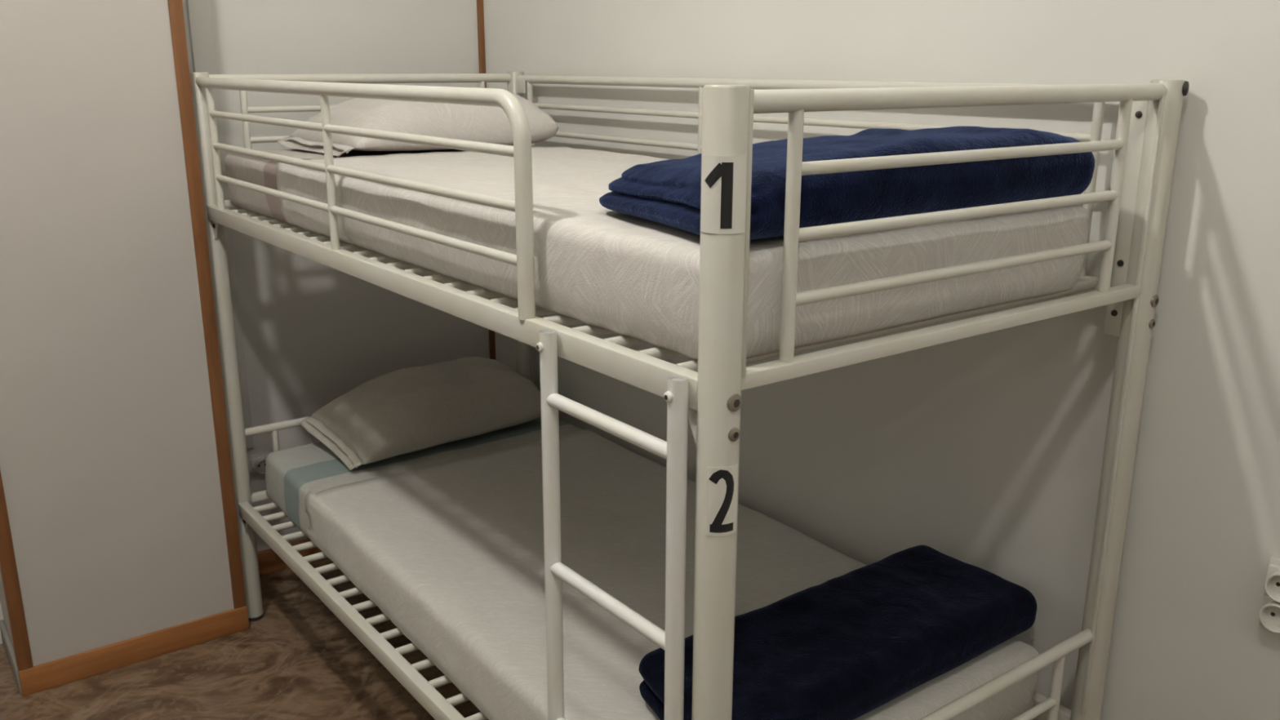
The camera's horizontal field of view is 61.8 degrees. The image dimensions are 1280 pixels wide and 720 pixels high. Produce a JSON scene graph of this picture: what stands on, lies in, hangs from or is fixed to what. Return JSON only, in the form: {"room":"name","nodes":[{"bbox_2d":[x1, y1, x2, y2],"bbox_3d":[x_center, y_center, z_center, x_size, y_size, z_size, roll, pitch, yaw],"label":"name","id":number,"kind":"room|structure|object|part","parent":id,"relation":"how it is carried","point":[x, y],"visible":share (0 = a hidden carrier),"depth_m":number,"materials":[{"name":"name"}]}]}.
{"room":"dormitory","nodes":[
{"label":"dormitory","id":0,"kind":"room"},
{"bbox_2d":[0,0,234,666],"bbox_3d":[-1.422,-0.704,2.573,0.548,3.050,0.314,-11,19,-35],"label":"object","id":1,"kind":"structure","parent":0,"point":[109,467],"depth_m":2.62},
{"bbox_2d":[0,469,33,671],"bbox_3d":[-1.545,-0.664,2.297,0.033,2.980,0.033,-11,19,-35],"label":"trim","id":2,"kind":"structure","parent":1,"relation":"attached to","point":[8,569],"depth_m":2.62,"materials":[{"name":"brown wood"}]},
{"bbox_2d":[17,605,249,696],"bbox_3d":[-1.327,0.767,2.844,0.564,0.070,0.012,-11,19,-35],"label":"baseboard","id":3,"kind":"structure","parent":1,"relation":"attached to","point":[68,669],"depth_m":2.82,"materials":[{"name":"brown wood"}]},
{"bbox_2d":[167,0,246,608],"bbox_3d":[-1.122,-0.748,2.603,0.033,2.980,0.033,-11,19,-35],"label":"trim","id":4,"kind":"structure","parent":1,"relation":"attached to","point":[175,7],"depth_m":2.75,"materials":[{"name":"brown wood"}]},
{"bbox_2d":[0,557,488,719],"bbox_3d":[-0.397,1.384,0.937,3.657,0.100,5.160,-11,19,-35],"label":"floor","id":5,"kind":"structure","parent":0,"point":[298,661],"depth_m":2.75,"materials":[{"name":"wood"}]},
{"bbox_2d":[190,71,1189,719],"bbox_3d":[-0.152,0.154,2.363,0.989,1.514,2.051,-11,19,-35],"label":"bunk bed","id":6,"kind":"object","parent":5,"relation":"on","point":[705,391],"visible":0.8,"depth_m":1.57,"materials":[{"name":"beige metal"}]},
{"bbox_3d":[-1.087,-0.347,2.740,0.004,0.084,0.035,-11,19,-35],"label":"plate","id":7,"kind":"part","parent":6,"relation":"part of","materials":[{"name":"beige metal"}]},
{"bbox_3d":[-1.106,0.005,2.872,0.050,1.502,0.050,-11,19,-35],"label":"post","id":8,"kind":"part","parent":6,"relation":"part of","materials":[{"name":"beige metal"}]},
{"bbox_3d":[-0.740,-0.471,3.026,0.872,0.020,0.025,-11,19,-35],"label":"rail","id":9,"kind":"part","parent":6,"relation":"part of","materials":[{"name":"beige metal"}]},
{"bbox_3d":[-1.089,0.442,2.958,0.004,0.084,0.035,-11,19,-35],"label":"plate","id":10,"kind":"part","parent":6,"relation":"part of","materials":[{"name":"beige metal"}]},
{"bbox_3d":[-0.742,0.318,3.244,0.872,0.020,0.025,-11,19,-35],"label":"rail","id":11,"kind":"part","parent":6,"relation":"part of","materials":[{"name":"beige metal"}]},
{"bbox_3d":[-0.514,0.619,2.212,0.025,0.038,1.956,-11,19,-35],"label":"rail","id":12,"kind":"part","parent":6,"relation":"part of","materials":[{"name":"beige metal"}]},
{"bbox_3d":[-0.626,-0.383,2.096,0.035,0.322,1.586,-11,19,-35],"label":"safety rail","id":13,"kind":"part","parent":6,"relation":"part of","materials":[{"name":"beige metal"}]},
{"bbox_3d":[-0.512,-0.170,1.994,0.025,0.038,1.956,-11,19,-35],"label":"rail","id":14,"kind":"part","parent":6,"relation":"part of","materials":[{"name":"beige metal"}]},
{"bbox_3d":[-0.375,-0.140,3.402,0.050,1.502,0.050,-11,19,-35],"label":"post","id":15,"kind":"part","parent":6,"relation":"part of","materials":[{"name":"beige metal"}]},
{"bbox_2d":[265,416,1039,719],"bbox_3d":[-0.152,0.452,2.472,0.860,0.145,1.890,-11,19,-34],"label":"mattress","id":16,"kind":"object","parent":6,"relation":"on","point":[446,540],"visible":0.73,"depth_m":2.31,"materials":[{"name":"white fabric"}]},
{"bbox_2d":[300,356,541,470],"bbox_3d":[-0.602,0.120,3.066,0.651,0.174,0.325,-13,20,-39],"label":"pillow","id":17,"kind":"object","parent":16,"relation":"on","point":[407,410],"visible":0.98,"depth_m":2.97,"materials":[{"name":"white fabric"}]},
{"bbox_2d":[638,545,1036,719],"bbox_3d":[0.350,0.496,1.872,0.800,0.094,0.288,-11,19,-35],"label":"folded blanket","id":18,"kind":"object","parent":16,"relation":"on","point":[847,646],"visible":0.9,"depth_m":1.83,"materials":[{"name":"blue fabric"}]},
{"bbox_2d":[224,145,1088,359],"bbox_3d":[-0.171,-0.321,2.193,0.792,0.146,1.909,-11,19,-35],"label":"mattress","id":19,"kind":"object","parent":6,"relation":"on","point":[597,265],"visible":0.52,"depth_m":1.52,"materials":[{"name":"white fabric"}]},
{"bbox_2d":[276,87,558,156],"bbox_3d":[-0.570,-0.631,2.779,0.616,0.151,0.440,-12,19,-36],"label":"pillow","id":20,"kind":"object","parent":19,"relation":"on","point":[477,123],"visible":0.56,"depth_m":2.62,"materials":[{"name":"white fabric"}]},
{"bbox_2d":[599,125,1094,239],"bbox_3d":[0.295,-0.284,1.583,0.775,0.114,0.399,-11,19,-35],"label":"folded blanket","id":21,"kind":"object","parent":19,"relation":"on","point":[664,192],"visible":0.76,"depth_m":1.43,"materials":[{"name":"blue fabric"}]},
{"bbox_3d":[0.064,0.063,1.263,0.004,0.084,0.035,-11,19,-35],"label":"plate","id":22,"kind":"part","parent":6,"relation":"part of","materials":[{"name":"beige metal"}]},
{"bbox_3d":[0.090,0.431,1.337,0.050,1.502,0.050,-11,19,-35],"label":"post","id":23,"kind":"part","parent":6,"relation":"part of","materials":[{"name":"beige metal"}]},
{"bbox_3d":[0.228,-0.630,2.442,0.023,0.023,1.968,-11,19,-35],"label":"safety rail","id":24,"kind":"part","parent":6,"relation":"part of","materials":[{"name":"beige metal"}]},
{"bbox_3d":[0.457,-0.045,1.490,0.872,0.020,0.025,-11,19,-35],"label":"rail","id":25,"kind":"part","parent":6,"relation":"part of","materials":[{"name":"beige metal"}]},
{"bbox_3d":[0.227,0.473,2.748,0.025,0.038,1.956,-11,19,-35],"label":"rail","id":26,"kind":"part","parent":6,"relation":"part of","materials":[{"name":"beige metal"}]},
{"bbox_3d":[0.229,-0.316,2.530,0.025,0.038,1.956,-11,19,-35],"label":"rail","id":27,"kind":"part","parent":6,"relation":"part of","materials":[{"name":"beige metal"}]},
{"bbox_3d":[0.821,0.287,1.867,0.050,1.502,0.050,-11,19,-35],"label":"post","id":28,"kind":"part","parent":6,"relation":"part of","materials":[{"name":"beige metal"}]},
{"bbox_2d":[0,0,489,644],"bbox_3d":[-1.912,-0.676,2.467,3.457,3.050,0.100,-11,19,-35],"label":"wall","id":29,"kind":"structure","parent":0,"point":[313,332],"depth_m":3.23,"materials":[{"name":"paint"}]},
{"bbox_2d":[0,619,22,694],"bbox_3d":[-1.650,0.776,2.808,0.012,0.070,0.313,-11,19,-35],"label":"baseboard","id":30,"kind":"structure","parent":29,"relation":"attached to","point":[8,646],"depth_m":2.79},
{"bbox_2d":[186,0,253,448],"bbox_3d":[-1.188,-1.002,2.863,0.056,2.630,0.020,-11,19,-35],"label":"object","id":31,"kind":"structure","parent":29,"relation":"attached to","point":[198,12],"depth_m":2.96,"materials":[{"name":"paint"}]},
{"bbox_2d":[248,451,270,476],"bbox_3d":[-1.148,0.320,3.252,0.064,0.068,0.036,-11,19,-35],"label":"wall socket","id":32,"kind":"object","parent":29,"relation":"attached to","point":[257,461],"visible":0.68,"depth_m":3.25,"materials":[{"name":"white plastic"}]},
{"bbox_2d":[257,538,322,574],"bbox_3d":[-0.902,0.577,3.528,0.985,0.075,0.014,-11,19,-35],"label":"baseboard","id":33,"kind":"structure","parent":29,"relation":"attached to","point":[268,560],"depth_m":3.35,"materials":[{"name":"brown wood"}]},
{"bbox_2d":[476,0,495,359],"bbox_3d":[-0.504,-0.936,3.420,0.020,3.050,0.012,-11,19,-35],"label":"trim","id":34,"kind":"structure","parent":29,"relation":"attached to","point":[480,14],"depth_m":3.40,"materials":[{"name":"brown wood"}]},
{"bbox_2d":[483,0,1279,719],"bbox_3d":[1.029,-0.415,1.548,0.100,3.050,5.160,-11,19,-35],"label":"wall","id":35,"kind":"structure","parent":0,"point":[985,451],"depth_m":1.97,"materials":[{"name":"paint"}]},
{"bbox_2d":[1258,555,1279,633],"bbox_3d":[1.007,0.378,1.678,0.036,0.120,0.064,-11,19,-35],"label":"wall socket","id":36,"kind":"object","parent":35,"relation":"attached to","point":[1269,612],"visible":1,"depth_m":1.69,"materials":[{"name":"white plastic"}]}
]}

